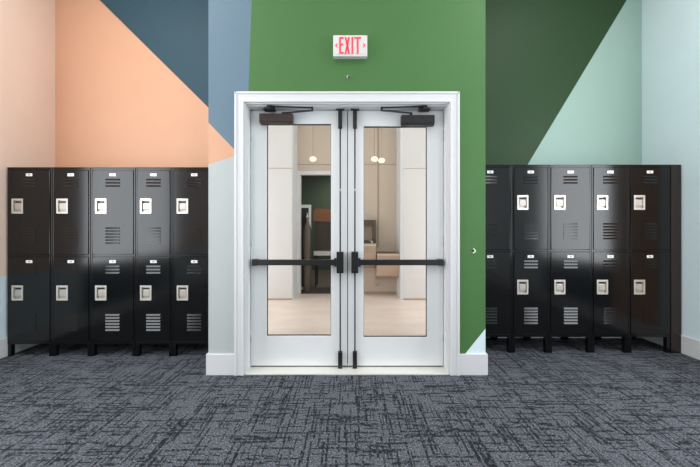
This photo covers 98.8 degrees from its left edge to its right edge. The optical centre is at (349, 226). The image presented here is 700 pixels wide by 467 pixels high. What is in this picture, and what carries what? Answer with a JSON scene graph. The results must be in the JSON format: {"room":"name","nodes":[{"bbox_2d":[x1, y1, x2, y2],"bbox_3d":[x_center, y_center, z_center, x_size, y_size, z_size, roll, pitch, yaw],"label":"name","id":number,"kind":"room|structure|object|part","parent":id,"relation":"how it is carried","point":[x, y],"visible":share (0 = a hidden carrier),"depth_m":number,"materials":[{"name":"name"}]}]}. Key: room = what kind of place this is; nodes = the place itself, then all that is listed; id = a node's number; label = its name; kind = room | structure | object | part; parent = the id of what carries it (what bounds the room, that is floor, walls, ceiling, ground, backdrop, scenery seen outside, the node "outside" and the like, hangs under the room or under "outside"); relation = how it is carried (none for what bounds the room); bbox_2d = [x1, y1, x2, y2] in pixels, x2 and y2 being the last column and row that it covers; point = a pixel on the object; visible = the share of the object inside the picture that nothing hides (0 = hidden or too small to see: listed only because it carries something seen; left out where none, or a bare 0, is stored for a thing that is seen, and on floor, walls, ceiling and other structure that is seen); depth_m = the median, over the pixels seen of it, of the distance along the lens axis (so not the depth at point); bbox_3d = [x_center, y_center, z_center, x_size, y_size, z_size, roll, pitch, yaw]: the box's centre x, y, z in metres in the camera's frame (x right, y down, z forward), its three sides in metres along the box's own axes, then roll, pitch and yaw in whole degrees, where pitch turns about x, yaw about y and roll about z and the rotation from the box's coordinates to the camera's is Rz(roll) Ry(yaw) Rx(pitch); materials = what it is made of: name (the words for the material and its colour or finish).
{"room":"school corridor","nodes":[
{"label":"school corridor","id":0,"kind":"room"},
{"bbox_2d":[0,0,54,339],"bbox_3d":[-3.606,-0.965,0.210,0.100,4.600,6.820,0,0,0],"label":"wall","id":1,"kind":"structure","parent":0,"point":[27,27],"depth_m":3.26,"materials":[{"name":"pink paint"}]},
{"bbox_2d":[0,337,37,358],"bbox_3d":[-3.548,1.240,0.210,0.016,0.190,6.820,0,0,0],"label":"baseboard","id":2,"kind":"structure","parent":1,"relation":"attached to","point":[3,342],"depth_m":3.10,"materials":[{"name":"white"}]},
{"bbox_2d":[55,0,207,166],"bbox_3d":[-2.369,-0.969,3.670,2.375,4.608,0.100,0,0,0],"label":"wall","id":3,"kind":"structure","parent":0,"point":[131,76],"depth_m":3.62,"materials":[{"name":"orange paint"}]},
{"bbox_2d":[268,125,291,297],"bbox_3d":[-2.130,-0.615,5.785,2.140,3.900,0.590,0,0,0],"label":"wall","id":4,"kind":"structure","parent":0,"point":[279,136],"depth_m":5.49,"materials":[{"name":"beige paint"}]},
{"bbox_2d":[268,291,425,299],"bbox_3d":[0.000,1.310,5.730,6.400,0.050,0.500,0,0,0],"label":"baseboard","id":5,"kind":"structure","parent":4,"relation":"attached to","point":[365,292],"depth_m":5.97,"materials":[{"name":"beige wood"}]},
{"bbox_2d":[301,176,330,269],"bbox_3d":[-0.300,-0.215,7.740,4.000,3.100,3.320,0,0,0],"label":"wall","id":6,"kind":"structure","parent":0,"point":[315,190],"depth_m":9.30,"materials":[{"name":"green paint"}]},
{"bbox_2d":[208,0,484,353],"bbox_3d":[-0.028,-0.965,3.217,2.507,4.600,1.005,0,0,0],"label":"wall","id":7,"kind":"structure","parent":0,"point":[254,45],"depth_m":2.71,"materials":[{"name":"green paint"}]},
{"bbox_2d":[206,353,233,374],"bbox_3d":[-1.167,1.240,3.159,0.260,0.190,0.921,0,0,0],"label":"baseboard","id":8,"kind":"structure","parent":7,"relation":"attached to","point":[216,364],"depth_m":2.70,"materials":[{"name":"white"}]},
{"bbox_2d":[250,105,347,368],"bbox_3d":[-0.474,0.106,2.807,0.938,2.433,0.167,0,0,0],"label":"door","id":9,"kind":"structure","parent":7,"relation":"in","point":[267,350],"depth_m":2.84,"materials":[{"name":"white metal"}]},
{"bbox_3d":[-0.488,-1.076,2.778,0.306,0.050,0.024,0,0,10],"label":"closer arm","id":10,"kind":"part","parent":9,"relation":"part of","materials":[{"name":"black"}]},
{"bbox_3d":[-0.092,-0.370,2.820,0.013,1.209,0.014,0,0,0],"label":"vertical rod","id":11,"kind":"part","parent":9,"relation":"part of","materials":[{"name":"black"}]},
{"bbox_3d":[-0.092,0.804,2.820,0.013,0.761,0.014,0,0,0],"label":"vertical rod","id":12,"kind":"part","parent":9,"relation":"part of","materials":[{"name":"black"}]},
{"bbox_2d":[234,91,459,375],"bbox_3d":[-0.026,0.059,2.801,2.023,2.552,0.227,0,0,0],"label":"door frame","id":13,"kind":"structure","parent":7,"relation":"attached to","point":[240,97],"depth_m":2.70,"materials":[{"name":"white"}]},
{"bbox_2d":[333,35,366,58],"bbox_3d":[0.002,-1.610,2.686,0.304,0.188,0.058,0,0,0],"label":"exit sign","id":14,"kind":"object","parent":7,"relation":"attached to","point":[344,46],"visible":1,"depth_m":2.66,"materials":[{"name":"white plastic"}]},
{"bbox_2d":[348,105,443,368],"bbox_3d":[0.434,0.106,2.803,0.908,2.433,0.160,0,0,0],"label":"door","id":15,"kind":"structure","parent":7,"relation":"in","point":[363,351],"depth_m":2.84,"materials":[{"name":"white metal"}]},
{"bbox_3d":[0.046,-0.370,2.820,0.013,1.209,0.014,0,0,0],"label":"vertical rod","id":16,"kind":"part","parent":15,"relation":"part of","materials":[{"name":"black"}]},
{"bbox_3d":[0.046,0.804,2.820,0.013,0.761,0.014,0,0,0],"label":"vertical rod","id":17,"kind":"part","parent":15,"relation":"part of","materials":[{"name":"black"}]},
{"bbox_3d":[0.432,-1.069,2.778,0.306,0.064,0.024,0,0,-10],"label":"closer arm","id":18,"kind":"part","parent":15,"relation":"part of","materials":[{"name":"black"}]},
{"bbox_2d":[460,352,487,374],"bbox_3d":[1.113,1.240,3.159,0.258,0.190,0.921,0,0,0],"label":"baseboard","id":19,"kind":"structure","parent":7,"relation":"attached to","point":[470,364],"depth_m":2.70,"materials":[{"name":"white"}]},
{"bbox_2d":[298,125,395,290],"bbox_3d":[-0.043,-0.615,6.030,2.035,3.900,0.100,0,0,0],"label":"wall","id":20,"kind":"structure","parent":0,"point":[313,140],"depth_m":5.98,"materials":[{"name":"beige paint"}]},
{"bbox_2d":[297,171,330,293],"bbox_3d":[-0.482,0.110,5.971,1.155,2.450,0.018,0,0,0],"label":"door frame","id":21,"kind":"structure","parent":20,"relation":"attached to","point":[299,173],"depth_m":5.96,"materials":[{"name":"white"}]},
{"bbox_2d":[268,128,425,245],"bbox_3d":[0.000,-1.090,5.733,6.400,2.950,0.494,0,0,0],"label":"trim","id":22,"kind":"structure","parent":20,"relation":"attached to","point":[377,164],"depth_m":5.97,"materials":[{"name":"beige"}]},
{"bbox_2d":[292,125,402,299],"bbox_3d":[-0.043,-0.615,5.738,2.035,3.900,0.484,0,0,0],"label":"trim","id":23,"kind":"structure","parent":20,"relation":"attached to","point":[399,131],"depth_m":5.61,"materials":[{"name":"white paint"}]},
{"bbox_2d":[364,220,399,285],"bbox_3d":[0.505,0.513,5.766,0.930,1.306,0.420,0,0,0],"label":"fountain","id":24,"kind":"object","parent":20,"relation":"attached to","point":[381,271],"visible":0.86,"depth_m":5.62,"materials":[{"name":"beige metal"}]},
{"bbox_2d":[364,243,375,267],"bbox_3d":[0.263,0.565,5.776,0.445,0.500,0.400,0,0,0],"label":"basin","id":25,"kind":"object","parent":24,"relation":"in","point":[369,248],"depth_m":5.59,"materials":[{"name":"beige metal"}]},
{"bbox_2d":[375,252,399,278],"bbox_3d":[0.735,0.765,5.766,0.470,0.540,0.420,0,0,0],"label":"basin","id":26,"kind":"object","parent":24,"relation":"in","point":[381,271],"depth_m":5.60,"materials":[{"name":"beige metal"}]},
{"bbox_2d":[0,270,699,466],"bbox_3d":[-0.018,1.382,3.000,7.276,0.106,12.600,0,0,0],"label":"floor","id":27,"kind":"structure","parent":0,"point":[568,406],"depth_m":2.21,"materials":[{"name":"carpet"}]},
{"bbox_2d":[7,167,52,355],"bbox_3d":[-3.303,0.359,3.297,0.459,1.951,0.433,0,0,0],"label":"locker","id":28,"kind":"object","parent":27,"relation":"on","point":[29,188],"visible":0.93,"depth_m":3.09,"materials":[{"name":"black metal"}]},
{"bbox_3d":[-3.515,1.272,3.115,0.035,0.126,0.036,0,0,0],"label":"leg","id":29,"kind":"part","parent":28,"relation":"part of","materials":[{"name":"black metal"}]},
{"bbox_2d":[13,200,20,211],"bbox_3d":[-3.423,-0.215,3.098,0.089,0.123,0.018,0,0,0],"label":"handle","id":30,"kind":"object","parent":28,"relation":"on","point":[16,203],"depth_m":3.09,"materials":[{"name":"silver metal"}]},
{"bbox_3d":[-3.423,-0.215,3.087,0.116,0.154,0.004,0,0,0],"label":"handle plate","id":31,"kind":"part","parent":28,"relation":"part of","materials":[{"name":"silver metal"}]},
{"bbox_2d":[13,287,20,298],"bbox_3d":[-3.423,0.678,3.098,0.089,0.123,0.018,0,0,0],"label":"handle","id":32,"kind":"object","parent":28,"relation":"on","point":[16,290],"depth_m":3.09,"materials":[{"name":"silver metal"}]},
{"bbox_3d":[-3.423,0.678,3.087,0.116,0.154,0.004,0,0,0],"label":"handle plate","id":33,"kind":"part","parent":28,"relation":"part of","materials":[{"name":"silver metal"}]},
{"bbox_3d":[-3.303,-0.150,3.093,0.421,0.866,0.026,0,0,0],"label":"door","id":34,"kind":"part","parent":28,"relation":"part of","materials":[{"name":"black metal"}]},
{"bbox_3d":[-3.303,0.743,3.093,0.421,0.866,0.026,0,0,0],"label":"door","id":35,"kind":"part","parent":28,"relation":"part of","materials":[{"name":"black metal"}]},
{"bbox_3d":[-3.091,1.272,3.115,0.035,0.126,0.036,0,0,0],"label":"leg","id":36,"kind":"part","parent":28,"relation":"part of","materials":[{"name":"black metal"}]},
{"bbox_2d":[52,167,90,355],"bbox_3d":[-2.874,0.359,3.297,0.395,1.951,0.433,0,0,0],"label":"locker","id":37,"kind":"object","parent":27,"relation":"on","point":[71,186],"visible":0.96,"depth_m":3.09,"materials":[{"name":"black metal"}]},
{"bbox_3d":[-3.054,1.272,3.115,0.035,0.126,0.036,0,0,0],"label":"leg","id":38,"kind":"part","parent":37,"relation":"part of","materials":[{"name":"black metal"}]},
{"bbox_2d":[58,200,65,211],"bbox_3d":[-2.962,-0.215,3.098,0.089,0.123,0.018,0,0,0],"label":"handle","id":39,"kind":"object","parent":37,"relation":"on","point":[61,203],"depth_m":3.09,"materials":[{"name":"silver metal"}]},
{"bbox_3d":[-2.962,-0.215,3.087,0.116,0.154,0.004,0,0,0],"label":"handle plate","id":40,"kind":"part","parent":37,"relation":"part of","materials":[{"name":"silver metal"}]},
{"bbox_2d":[58,287,65,298],"bbox_3d":[-2.962,0.678,3.098,0.089,0.123,0.018,0,0,0],"label":"handle","id":41,"kind":"object","parent":37,"relation":"on","point":[61,290],"depth_m":3.09,"materials":[{"name":"silver metal"}]},
{"bbox_3d":[-2.962,0.678,3.087,0.116,0.154,0.004,0,0,0],"label":"handle plate","id":42,"kind":"part","parent":37,"relation":"part of","materials":[{"name":"silver metal"}]},
{"bbox_3d":[-2.874,-0.150,3.093,0.357,0.866,0.026,0,0,0],"label":"door","id":43,"kind":"part","parent":37,"relation":"part of","materials":[{"name":"black metal"}]},
{"bbox_3d":[-2.874,0.743,3.093,0.357,0.866,0.026,0,0,0],"label":"door","id":44,"kind":"part","parent":37,"relation":"part of","materials":[{"name":"black metal"}]},
{"bbox_3d":[-2.694,1.272,3.115,0.035,0.126,0.036,0,0,0],"label":"leg","id":45,"kind":"part","parent":37,"relation":"part of","materials":[{"name":"black metal"}]},
{"bbox_2d":[91,167,135,355],"bbox_3d":[-2.443,0.359,3.297,0.459,1.951,0.433,0,0,0],"label":"locker","id":46,"kind":"object","parent":27,"relation":"on","point":[113,189],"visible":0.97,"depth_m":3.09,"materials":[{"name":"black metal"}]},
{"bbox_3d":[-2.655,1.272,3.115,0.035,0.126,0.036,0,0,0],"label":"leg","id":47,"kind":"part","parent":46,"relation":"part of","materials":[{"name":"black metal"}]},
{"bbox_2d":[97,200,104,211],"bbox_3d":[-2.564,-0.215,3.098,0.089,0.123,0.018,0,0,0],"label":"handle","id":48,"kind":"object","parent":46,"relation":"on","point":[100,203],"depth_m":3.09,"materials":[{"name":"silver metal"}]},
{"bbox_3d":[-2.564,-0.215,3.087,0.116,0.154,0.004,0,0,0],"label":"handle plate","id":49,"kind":"part","parent":46,"relation":"part of","materials":[{"name":"silver metal"}]},
{"bbox_2d":[97,287,104,298],"bbox_3d":[-2.564,0.678,3.098,0.089,0.123,0.018,0,0,0],"label":"handle","id":50,"kind":"object","parent":46,"relation":"on","point":[100,290],"depth_m":3.09,"materials":[{"name":"silver metal"}]},
{"bbox_3d":[-2.564,0.678,3.087,0.116,0.154,0.004,0,0,0],"label":"handle plate","id":51,"kind":"part","parent":46,"relation":"part of","materials":[{"name":"silver metal"}]},
{"bbox_3d":[-2.443,-0.150,3.093,0.421,0.866,0.026,0,0,0],"label":"door","id":52,"kind":"part","parent":46,"relation":"part of","materials":[{"name":"black metal"}]},
{"bbox_3d":[-2.443,0.743,3.093,0.421,0.866,0.026,0,0,0],"label":"door","id":53,"kind":"part","parent":46,"relation":"part of","materials":[{"name":"black metal"}]},
{"bbox_3d":[-2.232,1.272,3.115,0.035,0.126,0.036,0,0,0],"label":"leg","id":54,"kind":"part","parent":46,"relation":"part of","materials":[{"name":"black metal"}]},
{"bbox_2d":[135,167,172,355],"bbox_3d":[-2.023,0.359,3.297,0.375,1.951,0.433,0,0,0],"label":"locker","id":55,"kind":"object","parent":27,"relation":"on","point":[153,184],"visible":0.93,"depth_m":3.09,"materials":[{"name":"black metal"}]},
{"bbox_3d":[-2.193,1.272,3.115,0.035,0.126,0.036,0,0,0],"label":"leg","id":56,"kind":"part","parent":55,"relation":"part of","materials":[{"name":"black metal"}]},
{"bbox_2d":[142,200,149,211],"bbox_3d":[-2.102,-0.215,3.098,0.089,0.123,0.018,0,0,0],"label":"handle","id":57,"kind":"object","parent":55,"relation":"on","point":[145,203],"depth_m":3.09,"materials":[{"name":"silver metal"}]},
{"bbox_3d":[-2.102,-0.215,3.087,0.116,0.154,0.004,0,0,0],"label":"handle plate","id":58,"kind":"part","parent":55,"relation":"part of","materials":[{"name":"silver metal"}]},
{"bbox_2d":[142,287,149,298],"bbox_3d":[-2.102,0.678,3.098,0.089,0.123,0.018,0,0,0],"label":"handle","id":59,"kind":"object","parent":55,"relation":"on","point":[145,290],"depth_m":3.10,"materials":[{"name":"silver metal"}]},
{"bbox_3d":[-2.102,0.678,3.087,0.116,0.154,0.004,0,0,0],"label":"handle plate","id":60,"kind":"part","parent":55,"relation":"part of","materials":[{"name":"silver metal"}]},
{"bbox_3d":[-2.023,-0.150,3.093,0.336,0.866,0.026,0,0,0],"label":"door","id":61,"kind":"part","parent":55,"relation":"part of","materials":[{"name":"black metal"}]},
{"bbox_3d":[-2.023,0.743,3.093,0.336,0.866,0.026,0,0,0],"label":"door","id":62,"kind":"part","parent":55,"relation":"part of","materials":[{"name":"black metal"}]},
{"bbox_3d":[-1.854,1.272,3.115,0.035,0.126,0.036,0,0,0],"label":"leg","id":63,"kind":"part","parent":55,"relation":"part of","materials":[{"name":"black metal"}]},
{"bbox_2d":[172,167,207,355],"bbox_3d":[-1.603,0.359,3.297,0.459,1.951,0.433,0,0,0],"label":"locker","id":64,"kind":"object","parent":27,"relation":"on","point":[189,184],"visible":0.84,"depth_m":3.09,"materials":[{"name":"black metal"}]},
{"bbox_3d":[-1.815,1.272,3.115,0.035,0.126,0.036,0,0,0],"label":"leg","id":65,"kind":"part","parent":64,"relation":"part of","materials":[{"name":"black metal"}]},
{"bbox_2d":[179,200,185,211],"bbox_3d":[-1.724,-0.215,3.098,0.089,0.123,0.018,0,0,0],"label":"handle","id":66,"kind":"object","parent":64,"relation":"on","point":[182,203],"depth_m":3.10,"materials":[{"name":"silver metal"}]},
{"bbox_3d":[-1.724,-0.215,3.087,0.116,0.154,0.004,0,0,0],"label":"handle plate","id":67,"kind":"part","parent":64,"relation":"part of","materials":[{"name":"silver metal"}]},
{"bbox_2d":[179,287,185,298],"bbox_3d":[-1.724,0.678,3.098,0.089,0.123,0.018,0,0,0],"label":"handle","id":68,"kind":"object","parent":64,"relation":"on","point":[182,290],"depth_m":3.10,"materials":[{"name":"silver metal"}]},
{"bbox_3d":[-1.724,0.678,3.087,0.116,0.154,0.004,0,0,0],"label":"handle plate","id":69,"kind":"part","parent":64,"relation":"part of","materials":[{"name":"silver metal"}]},
{"bbox_3d":[-1.603,-0.150,3.093,0.421,0.866,0.026,0,0,0],"label":"door","id":70,"kind":"part","parent":64,"relation":"part of","materials":[{"name":"black metal"}]},
{"bbox_3d":[-1.603,0.743,3.093,0.421,0.866,0.026,0,0,0],"label":"door","id":71,"kind":"part","parent":64,"relation":"part of","materials":[{"name":"black metal"}]},
{"bbox_2d":[301,205,310,289],"bbox_3d":[-1.012,0.429,6.365,0.375,1.800,0.030,0,0,0],"label":"floor mirror","id":72,"kind":"object","parent":27,"relation":"on","point":[305,209],"visible":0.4,"depth_m":6.36,"materials":[{"name":"white mirror"}]},
{"bbox_2d":[303,213,310,292],"bbox_3d":[-0.875,0.519,6.150,0.170,1.620,0.170,0,0,0],"label":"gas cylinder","id":73,"kind":"object","parent":27,"relation":"on","point":[307,229],"visible":0.94,"depth_m":6.08,"materials":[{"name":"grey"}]},
{"bbox_2d":[314,208,330,286],"bbox_3d":[-0.390,0.459,6.780,0.820,1.740,0.360,0,0,0],"label":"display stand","id":74,"kind":"object","parent":27,"relation":"on","point":[323,227],"visible":0.47,"depth_m":6.63,"materials":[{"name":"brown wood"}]},
{"bbox_3d":[-0.760,0.977,6.640,0.040,0.705,0.040,0,0,0],"label":"leg","id":75,"kind":"part","parent":74,"relation":"part of","materials":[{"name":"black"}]},
{"bbox_3d":[-0.390,0.579,6.780,0.820,0.100,0.360,0,0,0],"label":"rail","id":76,"kind":"part","parent":74,"relation":"part of","materials":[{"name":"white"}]},
{"bbox_2d":[245,364,448,374],"bbox_3d":[-0.028,1.329,2.809,1.835,0.012,0.212,0,0,0],"label":"threshold","id":77,"kind":"object","parent":27,"relation":"on","point":[347,370],"visible":0.55,"depth_m":2.75,"materials":[{"name":"silver metal"}]},
{"bbox_2d":[485,165,511,352],"bbox_3d":[1.482,0.338,3.379,0.464,1.995,0.433,0,0,0],"label":"locker","id":78,"kind":"object","parent":27,"relation":"on","point":[498,178],"visible":0.46,"depth_m":3.17,"materials":[{"name":"black metal"}]},
{"bbox_3d":[1.482,-0.194,3.175,0.426,0.866,0.026,0,0,0],"label":"door","id":79,"kind":"part","parent":78,"relation":"part of","materials":[{"name":"black metal"}]},
{"bbox_3d":[1.482,0.699,3.175,0.426,0.866,0.026,0,0,0],"label":"door","id":80,"kind":"part","parent":78,"relation":"part of","materials":[{"name":"black metal"}]},
{"bbox_3d":[1.696,1.250,3.197,0.035,0.170,0.036,0,0,0],"label":"leg","id":81,"kind":"part","parent":78,"relation":"part of","materials":[{"name":"black metal"}]},
{"bbox_2d":[495,165,548,352],"bbox_3d":[1.910,0.338,3.379,0.390,1.995,0.433,0,0,0],"label":"locker","id":82,"kind":"object","parent":27,"relation":"on","point":[530,183],"visible":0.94,"depth_m":3.17,"materials":[{"name":"black metal"}]},
{"bbox_3d":[1.733,1.250,3.197,0.035,0.170,0.036,0,0,0],"label":"leg","id":83,"kind":"part","parent":82,"relation":"part of","materials":[{"name":"black metal"}]},
{"bbox_3d":[1.825,-0.259,3.169,0.116,0.154,0.004,0,0,0],"label":"handle plate","id":84,"kind":"part","parent":82,"relation":"part of","materials":[{"name":"silver metal"}]},
{"bbox_3d":[1.825,0.634,3.169,0.116,0.154,0.004,0,0,0],"label":"handle plate","id":85,"kind":"part","parent":82,"relation":"part of","materials":[{"name":"silver metal"}]},
{"bbox_2d":[519,197,526,207],"bbox_3d":[1.825,-0.259,3.180,0.089,0.123,0.018,0,0,0],"label":"handle","id":86,"kind":"object","parent":82,"relation":"on","point":[522,200],"depth_m":3.17,"materials":[{"name":"silver metal"}]},
{"bbox_2d":[519,282,526,292],"bbox_3d":[1.825,0.634,3.180,0.089,0.123,0.018,0,0,0],"label":"handle","id":87,"kind":"object","parent":82,"relation":"on","point":[522,285],"depth_m":3.17,"materials":[{"name":"silver metal"}]},
{"bbox_3d":[1.910,-0.194,3.175,0.352,0.866,0.026,0,0,0],"label":"door","id":88,"kind":"part","parent":82,"relation":"part of","materials":[{"name":"black metal"}]},
{"bbox_3d":[1.910,0.699,3.175,0.352,0.866,0.026,0,0,0],"label":"door","id":89,"kind":"part","parent":82,"relation":"part of","materials":[{"name":"black metal"}]},
{"bbox_3d":[2.088,1.250,3.197,0.035,0.170,0.036,0,0,0],"label":"leg","id":90,"kind":"part","parent":82,"relation":"part of","materials":[{"name":"black metal"}]},
{"bbox_2d":[528,165,591,352],"bbox_3d":[2.331,0.338,3.379,0.448,1.995,0.433,0,0,0],"label":"locker","id":91,"kind":"object","parent":27,"relation":"on","point":[569,185],"visible":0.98,"depth_m":3.17,"materials":[{"name":"black metal"}]},
{"bbox_3d":[2.125,1.250,3.197,0.035,0.170,0.036,0,0,0],"label":"leg","id":92,"kind":"part","parent":91,"relation":"part of","materials":[{"name":"black metal"}]},
{"bbox_3d":[2.216,-0.259,3.169,0.116,0.154,0.004,0,0,0],"label":"handle plate","id":93,"kind":"part","parent":91,"relation":"part of","materials":[{"name":"silver metal"}]},
{"bbox_3d":[2.216,0.634,3.169,0.116,0.154,0.004,0,0,0],"label":"handle plate","id":94,"kind":"part","parent":91,"relation":"part of","materials":[{"name":"silver metal"}]},
{"bbox_2d":[556,197,563,207],"bbox_3d":[2.216,-0.259,3.180,0.089,0.123,0.018,0,0,0],"label":"handle","id":95,"kind":"object","parent":91,"relation":"on","point":[559,200],"depth_m":3.17,"materials":[{"name":"silver metal"}]},
{"bbox_2d":[556,282,563,292],"bbox_3d":[2.216,0.634,3.180,0.089,0.123,0.018,0,0,0],"label":"handle","id":96,"kind":"object","parent":91,"relation":"on","point":[559,285],"depth_m":3.17,"materials":[{"name":"silver metal"}]},
{"bbox_3d":[2.331,-0.194,3.175,0.410,0.866,0.026,0,0,0],"label":"door","id":97,"kind":"part","parent":91,"relation":"part of","materials":[{"name":"black metal"}]},
{"bbox_3d":[2.331,0.699,3.175,0.410,0.866,0.026,0,0,0],"label":"door","id":98,"kind":"part","parent":91,"relation":"part of","materials":[{"name":"black metal"}]},
{"bbox_3d":[2.537,1.250,3.197,0.035,0.170,0.036,0,0,0],"label":"leg","id":99,"kind":"part","parent":91,"relation":"part of","materials":[{"name":"black metal"}]},
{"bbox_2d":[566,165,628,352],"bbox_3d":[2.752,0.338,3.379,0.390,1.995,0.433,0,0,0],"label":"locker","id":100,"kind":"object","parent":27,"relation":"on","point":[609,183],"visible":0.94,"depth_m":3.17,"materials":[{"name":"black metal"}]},
{"bbox_3d":[2.574,1.250,3.197,0.035,0.170,0.036,0,0,0],"label":"leg","id":101,"kind":"part","parent":100,"relation":"part of","materials":[{"name":"black metal"}]},
{"bbox_2d":[599,197,605,207],"bbox_3d":[2.666,-0.259,3.180,0.089,0.123,0.018,0,0,0],"label":"handle","id":102,"kind":"object","parent":100,"relation":"on","point":[602,200],"depth_m":3.18,"materials":[{"name":"silver metal"}]},
{"bbox_3d":[2.666,-0.259,3.169,0.116,0.154,0.004,0,0,0],"label":"handle plate","id":103,"kind":"part","parent":100,"relation":"part of","materials":[{"name":"silver metal"}]},
{"bbox_3d":[2.666,0.634,3.169,0.116,0.154,0.004,0,0,0],"label":"handle plate","id":104,"kind":"part","parent":100,"relation":"part of","materials":[{"name":"silver metal"}]},
{"bbox_3d":[2.752,-0.194,3.175,0.352,0.866,0.026,0,0,0],"label":"door","id":105,"kind":"part","parent":100,"relation":"part of","materials":[{"name":"black metal"}]},
{"bbox_3d":[2.752,0.699,3.175,0.352,0.866,0.026,0,0,0],"label":"door","id":106,"kind":"part","parent":100,"relation":"part of","materials":[{"name":"black metal"}]},
{"bbox_3d":[2.929,1.250,3.197,0.035,0.170,0.036,0,0,0],"label":"leg","id":107,"kind":"part","parent":100,"relation":"part of","materials":[{"name":"black metal"}]},
{"bbox_2d":[599,165,670,352],"bbox_3d":[3.170,0.338,3.379,0.443,1.995,0.433,0,0,0],"label":"locker","id":108,"kind":"object","parent":27,"relation":"on","point":[648,185],"visible":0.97,"depth_m":3.17,"materials":[{"name":"black metal"}]},
{"bbox_3d":[2.966,1.250,3.197,0.035,0.170,0.036,0,0,0],"label":"leg","id":109,"kind":"part","parent":108,"relation":"part of","materials":[{"name":"black metal"}]},
{"bbox_2d":[636,197,642,207],"bbox_3d":[3.058,-0.259,3.180,0.089,0.123,0.018,0,0,0],"label":"handle","id":110,"kind":"object","parent":108,"relation":"on","point":[639,200],"depth_m":3.18,"materials":[{"name":"silver metal"}]},
{"bbox_3d":[3.058,-0.259,3.169,0.116,0.154,0.004,0,0,0],"label":"handle plate","id":111,"kind":"part","parent":108,"relation":"part of","materials":[{"name":"silver metal"}]},
{"bbox_3d":[3.058,0.634,3.169,0.116,0.154,0.004,0,0,0],"label":"handle plate","id":112,"kind":"part","parent":108,"relation":"part of","materials":[{"name":"silver metal"}]},
{"bbox_3d":[3.170,-0.194,3.175,0.404,0.866,0.026,0,0,0],"label":"door","id":113,"kind":"part","parent":108,"relation":"part of","materials":[{"name":"black metal"}]},
{"bbox_3d":[3.170,0.699,3.175,0.404,0.866,0.026,0,0,0],"label":"door","id":114,"kind":"part","parent":108,"relation":"part of","materials":[{"name":"black metal"}]},
{"bbox_3d":[3.373,1.250,3.197,0.035,0.170,0.036,0,0,0],"label":"leg","id":115,"kind":"part","parent":108,"relation":"part of","materials":[{"name":"black metal"}]},
{"bbox_2d":[670,165,680,352],"bbox_3d":[3.450,0.338,3.203,0.106,1.995,0.060,0,0,0],"label":"filler panel","id":116,"kind":"object","parent":27,"relation":"on","point":[675,170],"visible":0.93,"depth_m":3.17,"materials":[{"name":"black metal"}]},
{"bbox_2d":[403,128,425,297],"bbox_3d":[2.087,-0.615,5.785,2.225,3.900,0.590,0,0,0],"label":"wall","id":117,"kind":"structure","parent":0,"point":[414,139],"depth_m":5.49,"materials":[{"name":"beige paint"}]},
{"bbox_2d":[485,0,641,164],"bbox_3d":[2.391,-0.965,3.670,2.531,4.600,0.100,0,0,0],"label":"wall","id":118,"kind":"structure","parent":0,"point":[563,78],"depth_m":3.62,"materials":[{"name":"green paint"}]},
{"bbox_2d":[485,337,641,337],"bbox_3d":[-0.018,1.240,3.612,7.044,0.190,0.016,0,0,0],"label":"baseboard","id":119,"kind":"structure","parent":118,"relation":"attached to","point":[485,337],"depth_m":3.60,"materials":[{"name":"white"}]},
{"bbox_2d":[642,0,699,340],"bbox_3d":[3.570,-0.965,0.210,0.100,4.600,6.820,0,0,0],"label":"wall","id":120,"kind":"structure","parent":0,"point":[670,28],"depth_m":3.19,"materials":[{"name":"blue paint"}]},
{"bbox_2d":[642,335,699,359],"bbox_3d":[3.512,1.240,0.210,0.016,0.190,6.820,0,0,0],"label":"baseboard","id":121,"kind":"structure","parent":120,"relation":"attached to","point":[690,347],"depth_m":3.12,"materials":[{"name":"white"}]},
{"bbox_3d":[0.000,-2.615,4.558,6.400,0.100,3.285,0,0,0],"label":"ceiling","id":122,"kind":"structure","parent":0,"visible":0},
{"bbox_2d":[371,128,377,160],"bbox_3d":[0.376,-1.786,4.600,0.104,1.558,0.102,0,0,0],"label":"pendant lamp","id":123,"kind":"object","parent":122,"relation":"hanging from","point":[372,158],"visible":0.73,"depth_m":4.59,"materials":[{"name":"white"}]},
{"bbox_2d":[378,128,384,162],"bbox_3d":[0.499,-1.791,4.750,0.104,1.548,0.102,0,0,0],"label":"pendant lamp","id":124,"kind":"object","parent":122,"relation":"hanging from","point":[381,160],"visible":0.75,"depth_m":4.74,"materials":[{"name":"white"}]},
{"bbox_3d":[0.499,-1.824,4.750,0.011,1.462,0.011,0,0,22],"label":"cord","id":125,"kind":"part","parent":124,"relation":"part of","materials":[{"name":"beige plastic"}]}
]}

